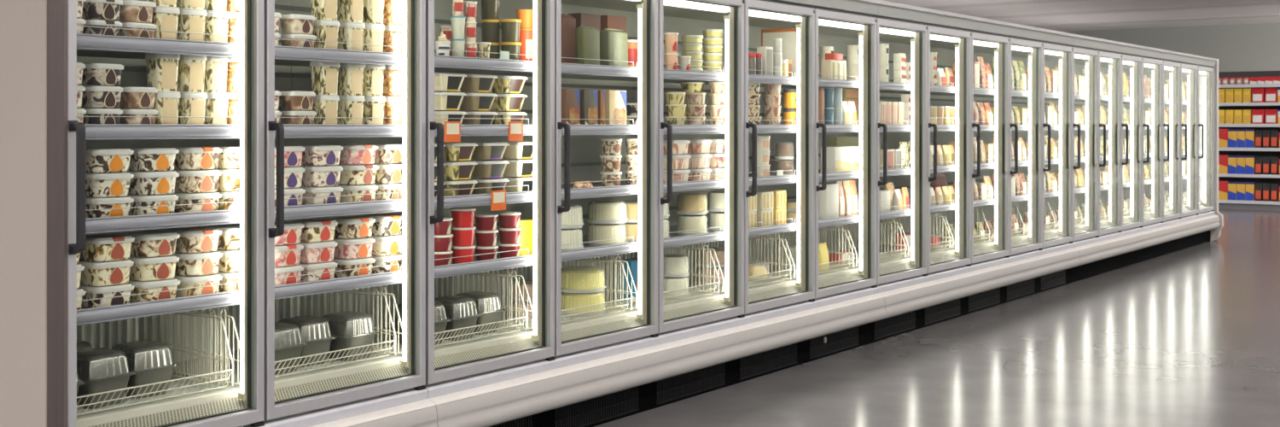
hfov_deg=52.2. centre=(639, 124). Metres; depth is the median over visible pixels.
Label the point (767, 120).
tub
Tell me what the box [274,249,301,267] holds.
tub
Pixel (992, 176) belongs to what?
pouch
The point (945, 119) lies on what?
jar
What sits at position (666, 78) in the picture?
shelf
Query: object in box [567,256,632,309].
divider
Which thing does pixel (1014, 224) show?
divider
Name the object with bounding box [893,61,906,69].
carton
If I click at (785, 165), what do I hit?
tub
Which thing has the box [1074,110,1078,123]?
carton
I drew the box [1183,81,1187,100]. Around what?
pouch
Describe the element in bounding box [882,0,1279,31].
ceiling
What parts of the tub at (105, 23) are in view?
dessert tub, lid, lid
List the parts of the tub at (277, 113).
lid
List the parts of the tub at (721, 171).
lid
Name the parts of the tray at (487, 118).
lid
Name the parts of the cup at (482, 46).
lid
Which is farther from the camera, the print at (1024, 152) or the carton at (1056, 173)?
the carton at (1056, 173)
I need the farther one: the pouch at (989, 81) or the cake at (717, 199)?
the pouch at (989, 81)
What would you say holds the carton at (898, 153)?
on the case at (930, 286)
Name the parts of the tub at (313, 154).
lid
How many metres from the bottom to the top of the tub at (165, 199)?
0.151 m
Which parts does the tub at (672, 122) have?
lid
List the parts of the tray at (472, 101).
lid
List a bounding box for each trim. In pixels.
[921,0,1093,9]
[980,1,1279,18]
[1029,13,1279,27]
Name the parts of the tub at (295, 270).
dessert tub, lid, lid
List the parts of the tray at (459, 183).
lid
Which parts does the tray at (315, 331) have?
dome lid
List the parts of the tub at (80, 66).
lid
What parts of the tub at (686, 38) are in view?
lid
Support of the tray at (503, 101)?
on the tray at (502, 118)
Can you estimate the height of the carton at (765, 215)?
0.102 m
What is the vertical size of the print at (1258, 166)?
0.139 m
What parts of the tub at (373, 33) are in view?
tall ice cream tub, lid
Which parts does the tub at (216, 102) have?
tall ice cream tub, lid, lid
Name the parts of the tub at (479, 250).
round tub, round tub, lid, lid, lid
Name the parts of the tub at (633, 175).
lid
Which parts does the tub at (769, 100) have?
lid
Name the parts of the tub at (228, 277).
dessert tub, lid, dessert tub, lid, lid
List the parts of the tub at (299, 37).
dessert tub, lid, lid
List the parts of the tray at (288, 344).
dome lid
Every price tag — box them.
[444,121,460,142]
[491,189,506,210]
[508,121,523,141]
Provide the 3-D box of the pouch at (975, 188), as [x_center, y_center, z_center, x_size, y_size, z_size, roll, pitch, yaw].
[2.515,0.497,9.882,0.070,0.170,0.119,0,0,35]
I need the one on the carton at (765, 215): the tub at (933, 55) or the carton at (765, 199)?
the carton at (765, 199)
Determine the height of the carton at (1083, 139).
0.180 m
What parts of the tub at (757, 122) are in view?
lid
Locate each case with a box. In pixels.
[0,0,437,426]
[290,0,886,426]
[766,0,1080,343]
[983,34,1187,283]
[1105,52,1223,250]
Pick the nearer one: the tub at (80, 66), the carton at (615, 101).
the tub at (80, 66)
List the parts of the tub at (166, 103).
tall ice cream tub, lid, lid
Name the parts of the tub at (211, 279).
dessert tub, lid, dessert tub, lid, lid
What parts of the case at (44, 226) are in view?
panel, trim, trim, handle, price rail, price rail, price rail, price rail, door, slot trim, glass edge trim, handle, price rail, price rail, price rail, price rail, door, glass edge trim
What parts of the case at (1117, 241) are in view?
slot trim, price rail, price rail, price rail, price rail, handle, door, glass edge trim, price rail, price rail, price rail, price rail, handle, door, price rail, price rail, kick plate, handle, door, glass edge trim, price rail, price rail, price rail, handle, door, price rail, price rail, glass edge trim, handle, door, glass edge trim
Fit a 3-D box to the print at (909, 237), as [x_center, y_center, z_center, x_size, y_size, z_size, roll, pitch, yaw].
[1.926,0.839,9.313,0.001,0.109,0.134,0,0,34]
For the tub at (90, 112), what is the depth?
4.10 m
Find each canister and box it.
[819,46,834,65]
[845,45,859,65]
[846,64,859,80]
[879,43,889,64]
[879,64,889,81]
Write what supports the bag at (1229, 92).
on the shelving at (1271, 152)
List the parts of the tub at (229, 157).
lid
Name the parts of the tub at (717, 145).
lid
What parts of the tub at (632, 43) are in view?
lid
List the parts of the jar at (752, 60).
lid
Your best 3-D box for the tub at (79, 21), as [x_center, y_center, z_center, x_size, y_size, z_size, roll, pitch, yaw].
[-1.782,-0.295,4.034,0.096,0.068,0.113,0,0,38]
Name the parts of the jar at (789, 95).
lid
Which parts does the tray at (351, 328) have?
dome lid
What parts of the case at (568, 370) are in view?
handle, price rail, price rail, price rail, price rail, door, slot trim, glass edge trim, handle, price rail, price rail, price rail, price rail, door, glass edge trim, handle, price rail, price rail, price rail, price rail, kick plate, door, glass edge trim, handle, price rail, price rail, price rail, price rail, door, glass edge trim, handle, price rail, price rail, price rail, price rail, door, glass edge trim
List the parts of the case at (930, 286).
slot trim, handle, price rail, price rail, price rail, price rail, door, glass edge trim, price rail, price rail, price rail, price rail, handle, door, glass edge trim, kick plate, price rail, price rail, price rail, price rail, handle, door, glass edge trim, price rail, price rail, price rail, price rail, handle, door, price rail, price rail, price rail, price rail, handle, door, glass edge trim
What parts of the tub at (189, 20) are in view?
tall ice cream tub, lid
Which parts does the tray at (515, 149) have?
lid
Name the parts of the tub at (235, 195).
dessert tub, lid, lid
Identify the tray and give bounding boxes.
[76,339,92,349]
[76,347,135,407]
[76,369,85,393]
[76,381,85,393]
[111,339,179,398]
[237,321,307,374]
[278,314,336,366]
[321,310,379,360]
[391,301,451,343]
[400,143,444,161]
[400,162,445,180]
[434,72,466,91]
[434,92,466,110]
[434,110,466,124]
[434,179,477,196]
[434,181,444,196]
[434,295,482,340]
[443,142,477,160]
[443,161,477,180]
[443,183,475,196]
[455,290,506,334]
[459,74,497,92]
[459,93,497,110]
[460,111,497,124]
[467,160,509,178]
[467,178,509,194]
[471,141,509,159]
[471,163,506,178]
[472,181,506,194]
[491,75,527,93]
[491,93,527,110]
[492,111,526,124]
[492,115,524,124]
[499,141,533,158]
[499,158,533,176]
[499,176,533,191]
[503,162,533,176]
[504,180,532,191]
[509,295,533,302]
[509,314,532,320]
[561,222,584,228]
[561,245,584,250]
[561,285,606,292]
[561,307,607,315]
[586,218,628,223]
[586,240,627,245]
[625,239,638,242]
[626,218,638,222]
[663,271,689,277]
[663,293,690,298]
[675,209,708,215]
[675,231,708,235]
[693,261,725,267]
[696,280,725,285]
[706,207,725,211]
[708,227,725,232]
[748,264,767,279]
[773,156,794,159]
[785,208,797,211]
[785,219,797,221]
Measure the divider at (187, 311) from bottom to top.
0.256 m
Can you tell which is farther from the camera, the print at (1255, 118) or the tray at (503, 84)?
the print at (1255, 118)
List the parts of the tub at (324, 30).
tall ice cream tub, lid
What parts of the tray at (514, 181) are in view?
lid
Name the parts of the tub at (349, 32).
tall ice cream tub, lid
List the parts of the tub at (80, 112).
lid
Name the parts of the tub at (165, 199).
lid, dessert tub, lid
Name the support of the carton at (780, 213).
on the case at (568, 370)
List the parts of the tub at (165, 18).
lid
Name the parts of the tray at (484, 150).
lid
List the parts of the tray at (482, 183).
lid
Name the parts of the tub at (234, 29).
lid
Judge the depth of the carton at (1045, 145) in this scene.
11.09 m
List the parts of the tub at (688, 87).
lid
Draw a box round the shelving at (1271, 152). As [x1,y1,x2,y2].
[1218,70,1279,210]
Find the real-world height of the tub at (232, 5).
0.128 m
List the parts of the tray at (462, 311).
dome lid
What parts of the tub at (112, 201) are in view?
dessert tub, lid, lid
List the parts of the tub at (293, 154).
lid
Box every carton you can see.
[517,219,533,255]
[561,88,580,124]
[568,12,600,32]
[579,89,598,124]
[597,89,605,124]
[600,15,626,32]
[605,90,626,124]
[618,257,638,302]
[748,194,756,211]
[748,210,756,227]
[756,46,773,75]
[756,191,773,210]
[756,209,773,226]
[761,28,797,76]
[768,190,785,209]
[771,208,785,224]
[779,244,797,270]
[818,87,824,123]
[818,183,838,219]
[820,59,846,79]
[820,145,859,172]
[825,52,843,60]
[826,136,859,145]
[826,145,859,146]
[829,250,853,263]
[842,88,859,98]
[842,98,859,108]
[879,101,886,124]
[879,149,894,168]
[879,190,890,211]
[886,101,891,124]
[891,101,897,124]
[893,52,906,62]
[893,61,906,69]
[893,69,906,78]
[893,78,906,83]
[893,148,901,168]
[895,232,911,252]
[897,101,903,124]
[901,93,911,102]
[903,102,911,110]
[903,110,911,118]
[903,119,911,124]
[904,62,911,70]
[906,70,911,79]
[948,141,955,164]
[973,61,979,87]
[976,182,986,199]
[983,143,994,162]
[990,106,994,124]
[990,220,994,238]
[1011,139,1021,161]
[1011,175,1015,196]
[1018,107,1027,124]
[1018,221,1027,233]
[1024,68,1028,90]
[1044,105,1052,124]
[1044,144,1047,158]
[1044,215,1049,227]
[1048,69,1058,92]
[1053,171,1058,190]
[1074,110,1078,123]
[1074,210,1077,223]
[1076,75,1084,93]
[1081,138,1085,156]
[1099,71,1101,95]
[1099,204,1108,217]
[1100,171,1107,185]
[1105,109,1108,124]
[1122,138,1128,154]
[1122,199,1128,215]
[1127,76,1130,97]
[1144,110,1150,124]
[1144,163,1151,179]
[1163,83,1168,98]
[1181,160,1185,174]
[1181,191,1186,202]
[1183,111,1187,124]
[1218,128,1227,147]
[1218,154,1228,173]
[1218,180,1228,199]
[1227,128,1236,147]
[1227,155,1236,174]
[1227,181,1236,199]
[1236,128,1245,147]
[1236,155,1245,174]
[1236,181,1245,200]
[1245,128,1255,147]
[1245,155,1255,174]
[1245,181,1255,200]
[1250,76,1257,83]
[1257,76,1265,83]
[1265,76,1273,83]
[1273,76,1279,83]
[1277,88,1279,102]
[1277,110,1279,123]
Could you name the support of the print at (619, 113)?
attached to the carton at (615, 101)
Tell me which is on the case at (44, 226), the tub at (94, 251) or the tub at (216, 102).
the tub at (216, 102)
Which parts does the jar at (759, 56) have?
lid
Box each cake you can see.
[509,280,533,302]
[509,301,533,320]
[561,204,584,228]
[561,227,584,250]
[561,267,606,292]
[561,291,607,315]
[586,200,628,223]
[586,223,627,245]
[622,222,638,242]
[623,202,638,222]
[636,197,669,218]
[637,219,670,238]
[663,255,689,277]
[663,276,690,298]
[675,193,708,215]
[675,215,708,235]
[693,247,725,267]
[696,266,725,285]
[706,191,725,211]
[708,211,725,232]
[768,159,777,175]
[773,143,794,159]
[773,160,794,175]
[785,201,797,211]
[785,211,797,221]
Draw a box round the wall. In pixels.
[1063,23,1279,71]
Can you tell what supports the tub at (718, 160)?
on the tub at (721, 171)
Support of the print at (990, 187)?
attached to the pouch at (986, 179)
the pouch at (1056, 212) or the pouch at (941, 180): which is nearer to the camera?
the pouch at (941, 180)
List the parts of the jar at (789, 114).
lid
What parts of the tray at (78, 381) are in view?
dome lid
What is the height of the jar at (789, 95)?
0.114 m
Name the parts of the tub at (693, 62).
lid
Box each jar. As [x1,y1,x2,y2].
[748,52,756,74]
[755,53,762,74]
[773,38,781,52]
[773,52,782,65]
[773,65,781,75]
[781,59,788,75]
[783,88,797,108]
[783,108,797,124]
[787,59,791,76]
[930,105,936,116]
[930,116,936,124]
[936,105,943,116]
[936,116,942,124]
[942,116,949,124]
[943,106,949,116]
[949,106,955,116]
[949,116,955,124]
[1218,77,1221,84]
[1221,77,1228,84]
[1228,77,1235,84]
[1236,77,1243,84]
[1243,76,1250,84]
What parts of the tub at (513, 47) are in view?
lidded tub, lid, lid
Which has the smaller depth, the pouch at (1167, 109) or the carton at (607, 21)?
the carton at (607, 21)
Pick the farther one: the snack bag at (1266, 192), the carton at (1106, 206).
the snack bag at (1266, 192)
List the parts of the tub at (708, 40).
lid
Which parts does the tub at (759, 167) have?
lid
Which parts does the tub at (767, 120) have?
lid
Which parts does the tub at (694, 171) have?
dessert tub, lid, dessert tub, lid, lid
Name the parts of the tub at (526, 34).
tall tub, lid, lid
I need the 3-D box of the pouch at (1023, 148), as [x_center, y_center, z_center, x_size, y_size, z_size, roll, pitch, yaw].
[3.122,0.203,10.710,0.072,0.200,0.116,0,0,35]
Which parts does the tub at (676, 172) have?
lid, dessert tub, lid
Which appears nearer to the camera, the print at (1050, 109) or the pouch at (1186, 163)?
the print at (1050, 109)
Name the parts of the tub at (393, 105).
tall ice cream tub, lid, lid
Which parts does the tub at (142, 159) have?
lid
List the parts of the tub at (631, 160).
lid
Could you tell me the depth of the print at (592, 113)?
6.08 m
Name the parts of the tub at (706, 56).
lid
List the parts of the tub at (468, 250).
round tub, round tub, lid, lid, lid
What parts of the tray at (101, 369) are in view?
dome lid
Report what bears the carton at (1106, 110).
on the case at (1117, 241)
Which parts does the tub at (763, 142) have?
lid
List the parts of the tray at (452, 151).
lid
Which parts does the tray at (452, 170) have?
lid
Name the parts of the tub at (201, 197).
dessert tub, lid, lid, dessert tub, lid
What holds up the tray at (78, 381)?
on the case at (44, 226)
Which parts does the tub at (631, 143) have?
lid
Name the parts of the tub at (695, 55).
lid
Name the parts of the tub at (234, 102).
tall ice cream tub, lid, lid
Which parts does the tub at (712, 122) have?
lid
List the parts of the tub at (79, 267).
lid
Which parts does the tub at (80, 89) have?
lid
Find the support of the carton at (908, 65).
on the carton at (908, 72)
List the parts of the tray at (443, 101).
lid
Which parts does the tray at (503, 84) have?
lid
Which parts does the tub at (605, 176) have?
round tub, lid, lid, round tub, lid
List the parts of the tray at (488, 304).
dome lid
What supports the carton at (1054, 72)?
on the case at (1117, 241)
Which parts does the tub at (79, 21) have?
lid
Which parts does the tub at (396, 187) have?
dessert tub, lid, lid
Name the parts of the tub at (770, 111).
lid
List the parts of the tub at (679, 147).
lid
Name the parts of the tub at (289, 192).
dessert tub, lid, lid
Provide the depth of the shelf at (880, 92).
9.82 m
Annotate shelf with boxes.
[76,49,145,58]
[302,65,488,72]
[401,255,500,270]
[437,69,599,76]
[450,242,597,256]
[561,75,688,81]
[561,180,626,186]
[581,232,681,242]
[635,80,722,84]
[759,83,825,87]
[785,87,859,88]
[879,89,911,92]
[879,92,955,93]
[930,93,994,95]
[973,95,1028,97]
[993,97,1047,98]
[1044,98,1082,99]
[1074,100,1108,102]
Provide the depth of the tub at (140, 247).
4.25 m
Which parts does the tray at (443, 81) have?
lid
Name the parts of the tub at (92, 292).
dessert tub, lid, lid, dessert tub, lid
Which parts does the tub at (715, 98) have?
lid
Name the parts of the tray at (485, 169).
lid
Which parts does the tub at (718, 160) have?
lid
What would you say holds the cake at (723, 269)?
on the case at (568, 370)
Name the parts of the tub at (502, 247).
round tub, lid, lid, round tub, lid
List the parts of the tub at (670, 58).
lid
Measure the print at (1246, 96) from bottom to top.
0.113 m
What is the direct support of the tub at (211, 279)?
on the case at (44, 226)
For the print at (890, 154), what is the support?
attached to the carton at (890, 152)
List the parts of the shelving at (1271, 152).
price rail, price rail, price rail, price rail, price rail, price rail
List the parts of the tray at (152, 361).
dome lid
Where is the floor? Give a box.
[593,208,1279,426]
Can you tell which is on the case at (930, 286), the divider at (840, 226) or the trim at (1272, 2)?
the divider at (840, 226)
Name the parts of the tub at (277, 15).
lid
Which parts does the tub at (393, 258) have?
dessert tub, lid, dessert tub, lid, lid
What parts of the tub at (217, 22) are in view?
tall ice cream tub, lid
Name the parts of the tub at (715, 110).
lid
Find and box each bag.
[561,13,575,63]
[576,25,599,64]
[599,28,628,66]
[1218,88,1225,102]
[1218,109,1225,123]
[1225,88,1233,102]
[1225,109,1233,123]
[1233,88,1242,102]
[1233,109,1242,123]
[1242,88,1250,102]
[1242,109,1250,123]
[1251,87,1264,102]
[1251,109,1264,123]
[1254,129,1262,147]
[1254,156,1262,174]
[1254,182,1262,200]
[1262,129,1270,147]
[1262,156,1270,174]
[1262,183,1270,201]
[1264,87,1277,102]
[1264,109,1277,123]
[1270,129,1278,147]
[1270,157,1278,174]
[1270,183,1278,201]
[1278,132,1279,147]
[1278,159,1279,174]
[1278,186,1279,201]
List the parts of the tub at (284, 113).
dessert tub, lid, lid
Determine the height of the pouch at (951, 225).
0.170 m
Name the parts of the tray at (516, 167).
lid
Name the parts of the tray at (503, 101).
lid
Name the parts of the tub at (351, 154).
lid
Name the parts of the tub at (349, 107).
tall ice cream tub, lid, lid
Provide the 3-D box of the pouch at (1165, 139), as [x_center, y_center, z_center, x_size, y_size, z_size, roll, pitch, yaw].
[5.702,0.208,14.233,0.070,0.190,0.156,0,0,37]
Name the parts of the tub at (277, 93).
lid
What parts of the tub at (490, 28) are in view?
lidded tub, lid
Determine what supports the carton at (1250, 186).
on the shelving at (1271, 152)
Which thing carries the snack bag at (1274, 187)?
on the shelving at (1271, 152)
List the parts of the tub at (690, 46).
lid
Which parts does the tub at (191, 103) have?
tall ice cream tub, lid, lid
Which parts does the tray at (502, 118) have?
lid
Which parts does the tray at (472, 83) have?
lid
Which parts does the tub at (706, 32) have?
lid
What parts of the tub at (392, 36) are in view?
tall ice cream tub, lid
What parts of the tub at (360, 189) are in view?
dessert tub, lid, lid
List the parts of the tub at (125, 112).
dessert tub, lid, lid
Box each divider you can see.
[151,309,233,386]
[162,308,240,383]
[314,288,395,354]
[327,286,402,354]
[448,270,527,330]
[454,269,533,329]
[561,256,637,308]
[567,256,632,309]
[664,244,719,293]
[669,244,723,292]
[721,234,791,279]
[748,234,795,279]
[787,226,854,267]
[818,226,857,267]
[843,219,906,257]
[845,219,908,256]
[890,213,950,249]
[892,213,953,248]
[931,208,989,241]
[974,203,1023,234]
[1013,201,1054,228]
[1046,197,1082,223]
[1078,191,1127,214]
[1101,188,1147,210]
[1123,186,1166,207]
[1145,183,1184,203]
[1164,180,1200,200]
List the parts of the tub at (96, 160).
lid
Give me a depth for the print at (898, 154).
8.76 m
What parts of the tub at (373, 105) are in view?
tall ice cream tub, lid, lid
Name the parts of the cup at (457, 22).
lid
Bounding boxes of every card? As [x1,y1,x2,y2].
[500,51,509,59]
[776,169,783,175]
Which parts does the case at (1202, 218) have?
price rail, price rail, panel, handle, door, kick plate, handle, door, glass edge trim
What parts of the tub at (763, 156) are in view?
lid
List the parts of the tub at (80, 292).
lid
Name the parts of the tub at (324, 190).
dessert tub, lid, lid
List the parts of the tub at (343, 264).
dessert tub, lid, lid, dessert tub, lid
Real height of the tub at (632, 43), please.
0.160 m
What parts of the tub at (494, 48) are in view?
lid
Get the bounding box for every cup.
[434,31,451,55]
[440,25,452,41]
[449,16,465,39]
[449,39,465,56]
[452,0,463,16]
[463,1,477,22]
[464,22,477,42]
[464,42,477,57]
[477,41,491,58]
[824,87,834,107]
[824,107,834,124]
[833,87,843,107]
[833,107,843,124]
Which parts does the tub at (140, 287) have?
dessert tub, dessert tub, lid, lid, lid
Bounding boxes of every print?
[569,107,579,123]
[574,89,580,110]
[587,107,597,123]
[592,90,598,110]
[601,107,605,123]
[613,108,626,123]
[619,91,626,108]
[632,295,638,302]
[636,279,638,296]
[766,49,772,75]
[835,160,859,171]
[839,196,844,214]
[841,251,852,262]
[844,111,849,124]
[845,98,858,107]
[846,89,858,98]
[846,195,851,213]
[851,111,857,124]
[853,194,858,213]
[887,151,893,168]
[896,151,901,168]
[898,197,902,209]
[905,196,909,208]
[906,234,911,250]
[931,195,936,204]
[939,153,942,164]
[939,194,942,204]
[941,76,946,86]
[945,153,949,164]
[945,193,949,203]
[949,75,954,86]
[951,153,955,163]
[951,193,955,203]
[982,184,986,199]
[988,74,993,87]
[988,185,993,197]
[989,112,993,124]
[989,145,993,162]
[1014,222,1018,232]
[1018,141,1021,160]
[1022,73,1026,89]
[1022,147,1026,159]
[1023,109,1027,124]
[1023,181,1026,193]
[1044,145,1046,158]
[1047,107,1052,124]
[1053,71,1058,92]
[1053,111,1057,123]
[1053,146,1057,157]
[1053,180,1057,190]
[1074,112,1077,123]
[1079,76,1084,93]
[1103,172,1107,184]
[1123,201,1128,213]
[1146,111,1150,124]
[1218,94,1223,101]
[1218,115,1223,122]
[1218,138,1227,147]
[1218,163,1227,173]
[1218,190,1227,199]
[1226,94,1232,101]
[1226,115,1232,122]
[1227,138,1236,147]
[1227,164,1236,174]
[1227,190,1236,199]
[1234,93,1240,101]
[1234,115,1240,122]
[1236,138,1245,147]
[1236,164,1245,174]
[1236,191,1245,200]
[1243,93,1249,101]
[1243,115,1249,122]
[1245,138,1253,147]
[1245,164,1253,174]
[1245,191,1253,200]
[1252,93,1262,100]
[1252,115,1262,122]
[1255,137,1261,145]
[1255,163,1261,172]
[1255,190,1261,198]
[1262,137,1268,145]
[1262,163,1268,172]
[1262,190,1268,199]
[1265,80,1273,83]
[1266,93,1275,100]
[1266,115,1275,122]
[1271,137,1276,145]
[1271,163,1276,172]
[1271,190,1276,199]
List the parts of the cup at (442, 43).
lid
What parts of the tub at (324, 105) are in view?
tall ice cream tub, lid, lid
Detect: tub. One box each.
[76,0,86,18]
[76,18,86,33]
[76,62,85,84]
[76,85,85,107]
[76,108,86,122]
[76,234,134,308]
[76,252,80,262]
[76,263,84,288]
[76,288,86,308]
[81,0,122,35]
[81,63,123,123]
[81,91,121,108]
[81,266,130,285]
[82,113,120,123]
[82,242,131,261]
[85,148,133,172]
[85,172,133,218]
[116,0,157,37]
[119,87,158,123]
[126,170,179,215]
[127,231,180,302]
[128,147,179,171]
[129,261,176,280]
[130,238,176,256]
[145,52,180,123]
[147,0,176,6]
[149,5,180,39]
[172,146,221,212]
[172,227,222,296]
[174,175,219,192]
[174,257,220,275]
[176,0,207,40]
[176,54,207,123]
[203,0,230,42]
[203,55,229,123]
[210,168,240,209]
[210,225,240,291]
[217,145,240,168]
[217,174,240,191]
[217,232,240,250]
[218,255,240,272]
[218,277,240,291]
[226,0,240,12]
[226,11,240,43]
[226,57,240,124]
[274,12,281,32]
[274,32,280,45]
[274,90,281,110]
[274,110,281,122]
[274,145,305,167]
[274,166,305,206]
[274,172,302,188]
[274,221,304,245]
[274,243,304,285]
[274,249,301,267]
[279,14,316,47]
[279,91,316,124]
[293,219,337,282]
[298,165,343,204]
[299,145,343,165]
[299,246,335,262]
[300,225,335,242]
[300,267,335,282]
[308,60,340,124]
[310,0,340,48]
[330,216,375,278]
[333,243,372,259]
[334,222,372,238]
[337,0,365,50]
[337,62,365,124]
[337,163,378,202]
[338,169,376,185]
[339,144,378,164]
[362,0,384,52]
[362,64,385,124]
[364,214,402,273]
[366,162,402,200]
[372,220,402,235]
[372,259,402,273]
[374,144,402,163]
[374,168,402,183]
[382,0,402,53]
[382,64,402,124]
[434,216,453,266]
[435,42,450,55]
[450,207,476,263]
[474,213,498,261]
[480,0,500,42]
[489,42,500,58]
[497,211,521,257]
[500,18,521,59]
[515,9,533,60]
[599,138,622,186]
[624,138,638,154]
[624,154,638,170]
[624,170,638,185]
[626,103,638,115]
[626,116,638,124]
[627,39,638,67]
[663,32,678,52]
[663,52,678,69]
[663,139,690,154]
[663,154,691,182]
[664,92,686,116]
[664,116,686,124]
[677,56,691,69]
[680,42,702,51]
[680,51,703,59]
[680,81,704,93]
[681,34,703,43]
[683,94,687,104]
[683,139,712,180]
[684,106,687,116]
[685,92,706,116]
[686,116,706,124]
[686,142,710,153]
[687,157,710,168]
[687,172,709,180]
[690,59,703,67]
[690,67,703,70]
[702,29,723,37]
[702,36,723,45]
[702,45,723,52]
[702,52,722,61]
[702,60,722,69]
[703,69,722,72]
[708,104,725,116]
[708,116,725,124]
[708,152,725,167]
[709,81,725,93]
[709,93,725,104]
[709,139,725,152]
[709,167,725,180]
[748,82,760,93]
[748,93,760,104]
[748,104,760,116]
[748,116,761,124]
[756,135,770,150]
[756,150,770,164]
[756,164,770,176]
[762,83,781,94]
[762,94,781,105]
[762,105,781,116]
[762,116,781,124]
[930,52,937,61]
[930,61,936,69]
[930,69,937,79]
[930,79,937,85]
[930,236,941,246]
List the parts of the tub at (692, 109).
bowl tub, lid, lid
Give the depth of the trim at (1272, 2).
30.99 m
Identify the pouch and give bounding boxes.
[572,180,593,187]
[818,242,828,271]
[835,180,844,216]
[841,101,849,124]
[842,180,851,215]
[847,101,857,124]
[849,180,858,215]
[883,182,895,210]
[891,188,902,210]
[898,141,908,168]
[900,186,909,209]
[907,141,911,167]
[930,145,933,166]
[930,186,936,205]
[931,173,948,191]
[934,186,942,204]
[936,68,946,86]
[936,145,942,165]
[941,145,949,165]
[941,186,949,203]
[943,67,954,86]
[943,223,955,247]
[947,144,955,164]
[947,185,955,203]
[952,57,955,86]
[953,178,955,203]
[973,100,978,123]
[973,136,977,162]
[973,179,978,200]
[973,226,977,243]
[974,221,984,240]
[976,56,985,87]
[976,102,985,124]
[976,139,985,162]
[981,175,993,198]
[983,63,993,88]
[983,102,993,124]
[983,220,993,239]
[990,58,994,88]
[990,171,994,197]
[1011,59,1020,90]
[1011,63,1013,89]
[1011,107,1014,123]
[1011,140,1013,161]
[1011,170,1020,195]
[1011,214,1018,232]
[1012,105,1020,124]
[1018,60,1026,90]
[1018,137,1026,160]
[1018,172,1026,194]
[1021,211,1028,228]
[1024,140,1028,160]
[1024,174,1028,193]
[1025,103,1028,124]
[1044,66,1051,92]
[1044,135,1051,158]
[1044,167,1051,191]
[1047,102,1057,124]
[1047,209,1057,227]
[1049,172,1057,191]
[1050,138,1057,158]
[1054,104,1058,124]
[1054,209,1058,222]
[1055,66,1058,93]
[1055,139,1058,157]
[1074,71,1077,93]
[1074,108,1083,124]
[1074,136,1077,157]
[1074,166,1083,187]
[1074,172,1077,188]
[1074,206,1082,222]
[1075,136,1083,157]
[1080,203,1085,221]
[1081,67,1085,93]
[1081,104,1085,124]
[1082,169,1085,186]
[1099,105,1106,124]
[1099,135,1106,155]
[1099,205,1105,218]
[1101,75,1106,95]
[1102,164,1108,184]
[1104,73,1108,95]
[1105,139,1108,155]
[1122,72,1128,96]
[1122,104,1128,124]
[1122,164,1128,182]
[1125,197,1130,212]
[1126,163,1130,181]
[1127,110,1130,124]
[1128,136,1130,153]
[1144,75,1149,98]
[1144,134,1146,152]
[1144,164,1149,180]
[1146,107,1151,124]
[1146,197,1151,207]
[1147,77,1151,98]
[1149,135,1151,152]
[1163,108,1167,124]
[1163,135,1167,151]
[1163,161,1167,177]
[1163,190,1169,205]
[1164,79,1169,98]
[1164,106,1169,124]
[1165,160,1169,176]
[1181,80,1185,99]
[1181,109,1185,124]
[1181,133,1185,150]
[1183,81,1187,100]
[1183,159,1187,174]
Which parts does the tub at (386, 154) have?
lid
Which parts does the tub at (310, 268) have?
dessert tub, lid, lid, dessert tub, lid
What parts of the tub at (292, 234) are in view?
lid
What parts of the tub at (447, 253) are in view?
round tub, round tub, lid, lid, lid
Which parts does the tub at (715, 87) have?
lid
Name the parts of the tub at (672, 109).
bowl tub, lid, lid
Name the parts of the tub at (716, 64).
lid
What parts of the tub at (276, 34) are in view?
lid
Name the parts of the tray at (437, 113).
lid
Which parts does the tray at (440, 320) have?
dome lid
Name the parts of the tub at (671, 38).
lid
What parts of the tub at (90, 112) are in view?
dessert tub, dessert tub, lid, lid, lid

